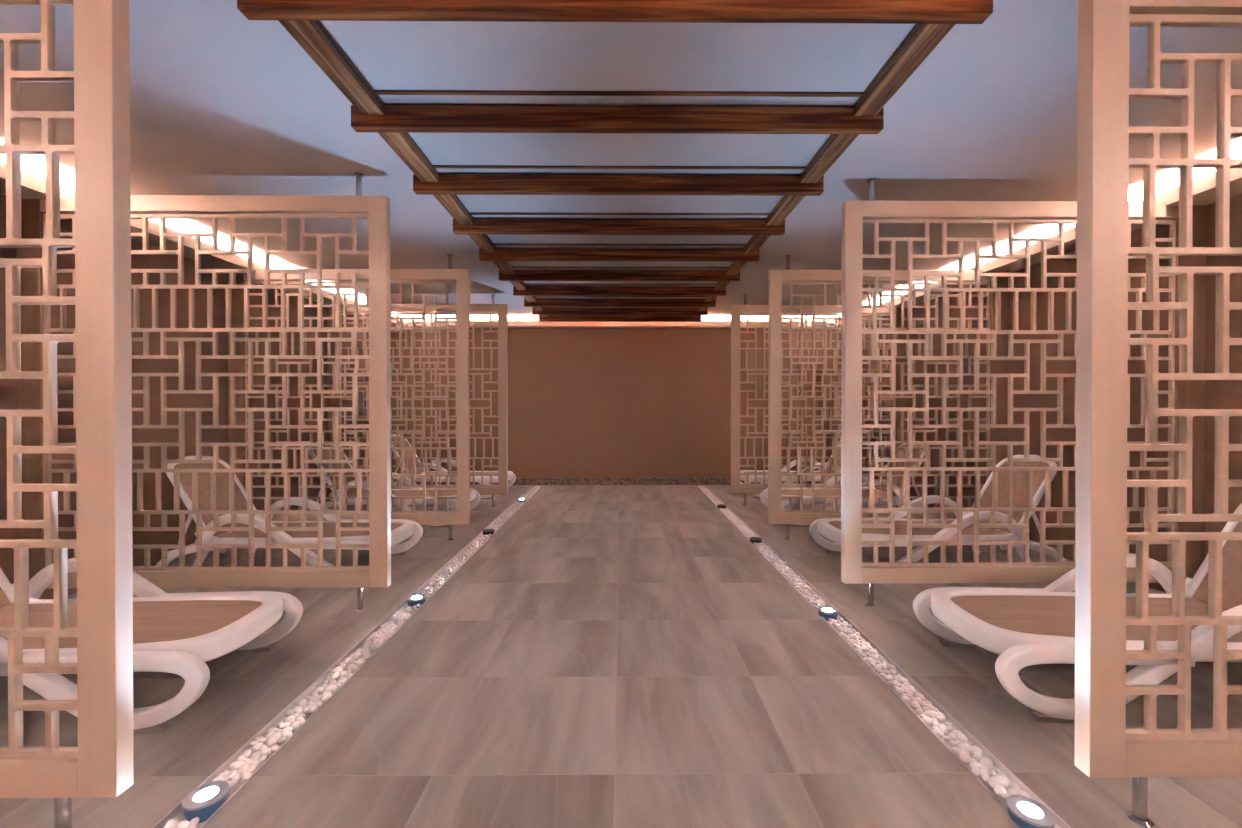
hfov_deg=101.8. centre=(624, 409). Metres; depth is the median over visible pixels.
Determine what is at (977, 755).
pebble
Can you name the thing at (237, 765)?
pebble
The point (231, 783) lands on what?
pebble
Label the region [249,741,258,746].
pebble
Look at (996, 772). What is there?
pebble
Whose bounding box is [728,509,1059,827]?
trim
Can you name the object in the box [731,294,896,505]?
lattice screen
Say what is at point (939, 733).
pebble
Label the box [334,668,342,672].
pebble
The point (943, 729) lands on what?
pebble
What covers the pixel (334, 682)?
pebble
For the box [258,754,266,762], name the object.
pebble
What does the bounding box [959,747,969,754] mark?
pebble
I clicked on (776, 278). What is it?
lattice screen
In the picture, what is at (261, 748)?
pebble
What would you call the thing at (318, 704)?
pebble
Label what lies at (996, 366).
trim
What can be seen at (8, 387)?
wall
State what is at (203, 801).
uplight
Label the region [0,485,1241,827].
floor
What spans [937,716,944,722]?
pebble
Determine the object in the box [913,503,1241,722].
sun lounger
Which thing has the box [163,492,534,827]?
strip
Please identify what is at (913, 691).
pebble
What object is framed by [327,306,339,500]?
trim
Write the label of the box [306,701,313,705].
pebble
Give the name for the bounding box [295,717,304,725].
pebble
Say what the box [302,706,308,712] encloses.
pebble
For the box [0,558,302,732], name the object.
sun lounger
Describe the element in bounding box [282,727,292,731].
pebble
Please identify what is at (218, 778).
pebble
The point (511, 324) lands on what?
trim
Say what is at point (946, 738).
pebble
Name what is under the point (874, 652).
pebble
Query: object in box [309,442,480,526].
sun lounger
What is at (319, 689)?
pebble
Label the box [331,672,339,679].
pebble
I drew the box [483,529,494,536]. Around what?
uplight
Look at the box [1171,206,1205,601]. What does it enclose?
column
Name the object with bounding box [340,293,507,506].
lattice screen
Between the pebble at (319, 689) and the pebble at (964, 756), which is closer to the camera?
the pebble at (964, 756)
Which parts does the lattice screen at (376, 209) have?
rail, rail, ceiling rod, leg, post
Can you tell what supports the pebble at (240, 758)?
on the strip at (180, 816)
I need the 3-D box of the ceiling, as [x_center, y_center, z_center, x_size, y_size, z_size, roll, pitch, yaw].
[-0.019,-1.440,2.792,7.280,0.100,10.200,0,0,0]
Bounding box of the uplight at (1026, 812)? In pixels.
[1006,795,1054,827]
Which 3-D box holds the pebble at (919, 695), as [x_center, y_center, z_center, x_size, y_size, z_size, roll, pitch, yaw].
[1.231,1.198,2.104,0.028,0.021,0.032,0,0,8]
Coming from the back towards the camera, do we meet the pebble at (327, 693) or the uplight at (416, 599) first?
the uplight at (416, 599)
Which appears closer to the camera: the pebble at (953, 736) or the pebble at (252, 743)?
the pebble at (252, 743)
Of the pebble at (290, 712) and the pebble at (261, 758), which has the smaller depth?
the pebble at (261, 758)
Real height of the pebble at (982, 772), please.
0.020 m
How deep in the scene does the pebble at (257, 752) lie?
1.75 m
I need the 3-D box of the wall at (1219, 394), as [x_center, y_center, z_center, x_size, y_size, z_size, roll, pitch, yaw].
[3.570,-0.037,2.825,0.100,2.705,10.200,0,0,0]
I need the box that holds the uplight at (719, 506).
[717,504,726,508]
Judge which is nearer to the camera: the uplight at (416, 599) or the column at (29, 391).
the column at (29, 391)
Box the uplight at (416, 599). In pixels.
[407,594,425,607]
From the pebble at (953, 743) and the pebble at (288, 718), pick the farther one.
the pebble at (288, 718)
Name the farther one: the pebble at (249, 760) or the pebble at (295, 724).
the pebble at (295, 724)
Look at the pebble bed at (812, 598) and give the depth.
3.81 m
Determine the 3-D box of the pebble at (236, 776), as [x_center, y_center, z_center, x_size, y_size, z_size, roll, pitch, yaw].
[-1.269,1.203,1.650,0.028,0.019,0.022,0,0,26]
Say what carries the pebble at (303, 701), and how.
on the strip at (180, 816)
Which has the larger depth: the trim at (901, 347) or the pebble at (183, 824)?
the trim at (901, 347)
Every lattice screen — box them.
[0,0,133,827]
[40,172,390,611]
[243,254,469,539]
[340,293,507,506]
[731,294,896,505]
[768,255,990,539]
[841,178,1178,606]
[1074,0,1241,826]
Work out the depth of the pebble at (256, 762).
1.69 m
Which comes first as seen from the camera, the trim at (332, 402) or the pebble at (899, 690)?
the pebble at (899, 690)
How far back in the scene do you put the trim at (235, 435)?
4.55 m
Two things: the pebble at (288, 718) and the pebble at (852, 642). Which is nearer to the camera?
the pebble at (288, 718)
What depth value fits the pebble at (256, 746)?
1.78 m
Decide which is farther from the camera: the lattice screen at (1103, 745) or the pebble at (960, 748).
the pebble at (960, 748)
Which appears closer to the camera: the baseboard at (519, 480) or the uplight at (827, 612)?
the uplight at (827, 612)
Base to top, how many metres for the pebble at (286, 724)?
0.024 m
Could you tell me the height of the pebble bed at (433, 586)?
0.051 m
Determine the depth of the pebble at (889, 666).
2.32 m
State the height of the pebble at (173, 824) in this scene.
0.028 m
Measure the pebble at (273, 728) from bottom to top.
0.026 m
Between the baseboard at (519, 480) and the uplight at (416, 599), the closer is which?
the uplight at (416, 599)
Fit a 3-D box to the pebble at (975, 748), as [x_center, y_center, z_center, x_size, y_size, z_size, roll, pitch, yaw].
[1.231,1.192,1.766,0.027,0.020,0.033,0,0,-34]
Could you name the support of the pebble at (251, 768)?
on the strip at (180, 816)
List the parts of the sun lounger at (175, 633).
backrest frame, hinge plate, armrest loop leg, bed frame, armrest loop leg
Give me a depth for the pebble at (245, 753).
1.75 m
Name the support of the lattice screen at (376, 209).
on the floor
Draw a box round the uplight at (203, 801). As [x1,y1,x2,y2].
[181,781,229,822]
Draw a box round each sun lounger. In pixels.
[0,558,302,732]
[156,456,422,565]
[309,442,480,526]
[391,434,515,498]
[740,440,840,498]
[760,441,923,525]
[809,455,1066,561]
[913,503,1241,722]
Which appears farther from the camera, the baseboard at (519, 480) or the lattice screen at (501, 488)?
the baseboard at (519, 480)
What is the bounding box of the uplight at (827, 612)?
[817,606,837,620]
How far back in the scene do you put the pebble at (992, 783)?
1.61 m
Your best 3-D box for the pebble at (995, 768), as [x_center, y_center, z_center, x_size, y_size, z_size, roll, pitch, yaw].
[1.228,1.196,1.678,0.032,0.022,0.026,0,0,19]
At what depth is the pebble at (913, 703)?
2.04 m
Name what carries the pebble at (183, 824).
on the strip at (180, 816)
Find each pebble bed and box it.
[385,486,539,629]
[698,486,847,627]
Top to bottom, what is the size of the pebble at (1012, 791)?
0.027 m
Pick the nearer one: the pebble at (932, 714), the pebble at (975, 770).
the pebble at (975, 770)
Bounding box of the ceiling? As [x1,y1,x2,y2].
[0,0,1241,317]
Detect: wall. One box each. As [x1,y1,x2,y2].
[0,194,390,606]
[391,317,841,476]
[862,194,1241,610]
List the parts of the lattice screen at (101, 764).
rail, leg, post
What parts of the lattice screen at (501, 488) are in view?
rail, rail, leg, post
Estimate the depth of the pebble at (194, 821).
1.46 m
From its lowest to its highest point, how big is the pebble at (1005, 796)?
0.018 m
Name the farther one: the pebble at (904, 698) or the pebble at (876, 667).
the pebble at (876, 667)
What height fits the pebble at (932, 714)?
0.032 m
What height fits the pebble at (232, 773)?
0.018 m
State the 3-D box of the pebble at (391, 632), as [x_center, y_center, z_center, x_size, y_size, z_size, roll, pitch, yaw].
[-1.256,1.198,2.696,0.052,0.035,0.040,0,0,-14]
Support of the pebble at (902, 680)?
on the trim at (1003, 801)
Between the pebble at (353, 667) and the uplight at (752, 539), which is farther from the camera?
the uplight at (752, 539)
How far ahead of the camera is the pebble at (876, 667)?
2.31 m
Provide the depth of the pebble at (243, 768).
1.67 m
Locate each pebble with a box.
[164,820,178,827]
[177,820,188,827]
[188,817,198,825]
[212,777,223,781]
[217,771,229,780]
[228,769,236,777]
[228,779,237,787]
[232,774,239,779]
[233,761,244,769]
[236,756,244,761]
[236,764,248,774]
[239,749,250,757]
[240,771,250,778]
[245,758,254,764]
[246,764,255,771]
[248,760,258,765]
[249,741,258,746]
[251,751,260,757]
[252,743,262,749]
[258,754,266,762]
[259,738,266,743]
[259,745,267,751]
[261,749,270,755]
[266,727,278,733]
[266,732,281,746]
[270,744,279,751]
[277,737,286,743]
[279,722,290,728]
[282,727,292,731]
[282,730,292,738]
[283,716,294,722]
[285,709,293,716]
[288,721,299,730]
[293,706,302,713]
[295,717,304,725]
[297,699,306,705]
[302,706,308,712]
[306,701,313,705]
[307,708,314,713]
[312,696,320,702]
[312,701,322,707]
[313,687,323,694]
[322,690,331,698]
[323,684,336,692]
[328,680,336,684]
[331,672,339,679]
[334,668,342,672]
[339,671,346,676]
[346,664,357,672]
[353,652,360,658]
[361,650,369,656]
[372,634,381,639]
[384,630,394,636]
[849,640,856,645]
[851,634,857,639]
[861,642,870,645]
[862,647,869,651]
[869,650,877,654]
[874,665,881,672]
[880,664,886,669]
[887,664,894,669]
[896,688,904,693]
[899,677,907,683]
[902,696,910,701]
[908,688,916,694]
[911,697,920,702]
[911,701,919,709]
[915,709,922,715]
[916,693,924,699]
[919,701,925,706]
[922,716,931,724]
[923,710,938,718]
[932,721,938,726]
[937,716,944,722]
[937,731,944,737]
[940,726,947,734]
[943,736,951,741]
[945,726,953,731]
[948,733,957,740]
[950,741,957,746]
[951,747,959,753]
[957,733,967,742]
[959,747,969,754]
[959,751,970,762]
[964,744,973,751]
[969,761,981,768]
[971,746,981,753]
[971,767,979,775]
[974,752,983,759]
[979,759,988,766]
[979,769,989,775]
[981,757,992,764]
[982,775,991,781]
[987,768,995,775]
[988,765,999,770]
[989,780,998,787]
[991,775,1010,788]
[994,784,1006,797]
[995,771,1006,776]
[1001,793,1010,799]
[1006,787,1018,795]
[1008,781,1019,793]
[1020,791,1030,797]
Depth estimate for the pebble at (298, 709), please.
1.99 m
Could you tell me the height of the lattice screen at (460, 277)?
2.585 m
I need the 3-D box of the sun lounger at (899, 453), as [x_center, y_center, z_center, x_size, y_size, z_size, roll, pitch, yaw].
[2.364,0.762,5.431,1.657,0.838,0.668,0,0,0]
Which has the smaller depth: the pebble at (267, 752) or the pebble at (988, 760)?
the pebble at (988, 760)
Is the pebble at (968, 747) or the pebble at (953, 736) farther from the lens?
the pebble at (953, 736)
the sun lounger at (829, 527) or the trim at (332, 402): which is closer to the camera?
the sun lounger at (829, 527)
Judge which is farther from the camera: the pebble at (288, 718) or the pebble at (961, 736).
the pebble at (288, 718)
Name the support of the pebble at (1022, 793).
on the trim at (1003, 801)
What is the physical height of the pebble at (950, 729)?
0.019 m
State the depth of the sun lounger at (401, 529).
3.70 m
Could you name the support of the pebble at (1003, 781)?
on the trim at (1003, 801)
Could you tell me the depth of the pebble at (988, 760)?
1.71 m
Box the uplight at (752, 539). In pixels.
[749,537,761,545]
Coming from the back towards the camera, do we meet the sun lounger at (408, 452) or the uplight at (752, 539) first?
the sun lounger at (408, 452)
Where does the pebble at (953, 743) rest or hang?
on the trim at (1003, 801)
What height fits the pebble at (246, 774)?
0.020 m
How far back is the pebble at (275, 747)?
1.79 m
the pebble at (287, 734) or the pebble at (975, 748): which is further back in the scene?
the pebble at (287, 734)
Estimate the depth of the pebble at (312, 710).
1.99 m
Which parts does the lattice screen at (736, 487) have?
post, ceiling rod, rail, rail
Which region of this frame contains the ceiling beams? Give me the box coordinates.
[237,0,992,321]
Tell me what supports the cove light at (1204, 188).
attached to the wall at (1219, 394)
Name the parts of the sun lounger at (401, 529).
hinge plate, backrest frame, armrest loop leg, bed frame, armrest loop leg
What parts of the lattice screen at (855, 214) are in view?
post, leg, ceiling rod, rail, rail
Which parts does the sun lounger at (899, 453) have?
armrest loop leg, bed frame, armrest loop leg, backrest frame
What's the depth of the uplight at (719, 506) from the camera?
6.01 m
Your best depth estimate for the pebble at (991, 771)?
1.66 m
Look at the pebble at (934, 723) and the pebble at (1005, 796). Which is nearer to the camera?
the pebble at (1005, 796)
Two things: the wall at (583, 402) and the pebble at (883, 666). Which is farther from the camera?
the wall at (583, 402)
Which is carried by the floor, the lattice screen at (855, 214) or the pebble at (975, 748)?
the lattice screen at (855, 214)
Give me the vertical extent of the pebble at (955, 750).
0.021 m
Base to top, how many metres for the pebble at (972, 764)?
0.024 m
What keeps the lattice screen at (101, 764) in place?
on the floor
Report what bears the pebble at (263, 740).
on the strip at (180, 816)
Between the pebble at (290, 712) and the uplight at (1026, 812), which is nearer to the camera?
the uplight at (1026, 812)
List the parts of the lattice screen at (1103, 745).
post, leg, rail, rail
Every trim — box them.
[0,161,399,325]
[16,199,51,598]
[152,487,531,827]
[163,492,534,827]
[228,273,247,531]
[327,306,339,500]
[392,320,841,327]
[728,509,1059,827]
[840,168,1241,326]
[894,307,909,499]
[989,277,1009,532]
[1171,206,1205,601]
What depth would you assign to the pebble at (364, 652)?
2.45 m
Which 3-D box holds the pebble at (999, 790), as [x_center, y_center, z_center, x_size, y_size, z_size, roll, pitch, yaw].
[1.175,1.195,1.581,0.037,0.028,0.038,0,0,-11]
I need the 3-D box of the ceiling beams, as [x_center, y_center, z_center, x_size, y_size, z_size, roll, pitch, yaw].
[-0.044,-1.343,4.443,2.419,0.110,6.300,0,0,0]
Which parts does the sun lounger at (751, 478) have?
armrest loop leg, bed frame, armrest loop leg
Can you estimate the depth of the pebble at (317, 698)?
2.07 m
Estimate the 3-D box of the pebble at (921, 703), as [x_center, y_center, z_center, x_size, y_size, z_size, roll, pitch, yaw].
[1.206,1.194,2.045,0.028,0.022,0.036,0,0,15]
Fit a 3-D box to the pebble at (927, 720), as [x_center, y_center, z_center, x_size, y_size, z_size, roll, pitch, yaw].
[1.167,1.200,1.946,0.035,0.028,0.041,0,0,40]
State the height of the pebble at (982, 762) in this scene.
0.020 m
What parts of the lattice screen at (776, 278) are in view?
post, leg, ceiling rod, rail, rail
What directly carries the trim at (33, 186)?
attached to the wall at (8, 387)
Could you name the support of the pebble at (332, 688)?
on the strip at (180, 816)
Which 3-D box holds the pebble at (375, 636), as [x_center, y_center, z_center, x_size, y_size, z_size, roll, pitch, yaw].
[-1.292,1.191,2.634,0.041,0.034,0.052,0,0,-8]
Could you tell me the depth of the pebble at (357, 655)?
2.42 m
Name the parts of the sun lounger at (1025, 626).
armrest loop leg, bed frame, armrest loop leg, hinge plate, backrest frame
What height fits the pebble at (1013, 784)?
0.027 m
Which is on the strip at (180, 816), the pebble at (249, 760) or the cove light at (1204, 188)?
the pebble at (249, 760)
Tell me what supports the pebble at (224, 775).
on the strip at (180, 816)
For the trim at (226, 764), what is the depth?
2.03 m
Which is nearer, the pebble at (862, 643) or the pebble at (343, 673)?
the pebble at (343, 673)
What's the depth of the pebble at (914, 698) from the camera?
2.06 m
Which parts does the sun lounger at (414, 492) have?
backrest frame, armrest loop leg, bed frame, armrest loop leg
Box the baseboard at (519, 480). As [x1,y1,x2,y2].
[394,477,837,484]
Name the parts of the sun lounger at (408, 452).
backrest frame, armrest loop leg, bed frame, armrest loop leg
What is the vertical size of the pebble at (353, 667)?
0.032 m
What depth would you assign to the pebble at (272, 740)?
1.81 m
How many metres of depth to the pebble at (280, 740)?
1.82 m
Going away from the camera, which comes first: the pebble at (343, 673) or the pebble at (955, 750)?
the pebble at (955, 750)
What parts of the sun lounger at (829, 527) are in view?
armrest loop leg, bed frame, armrest loop leg, backrest frame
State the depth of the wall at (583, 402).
7.80 m
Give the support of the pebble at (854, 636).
on the trim at (1003, 801)
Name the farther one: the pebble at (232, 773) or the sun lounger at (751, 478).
the sun lounger at (751, 478)
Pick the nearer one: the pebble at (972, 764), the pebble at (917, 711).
the pebble at (972, 764)
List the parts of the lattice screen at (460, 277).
rail, rail, leg, ceiling rod, post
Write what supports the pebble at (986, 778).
on the trim at (1003, 801)

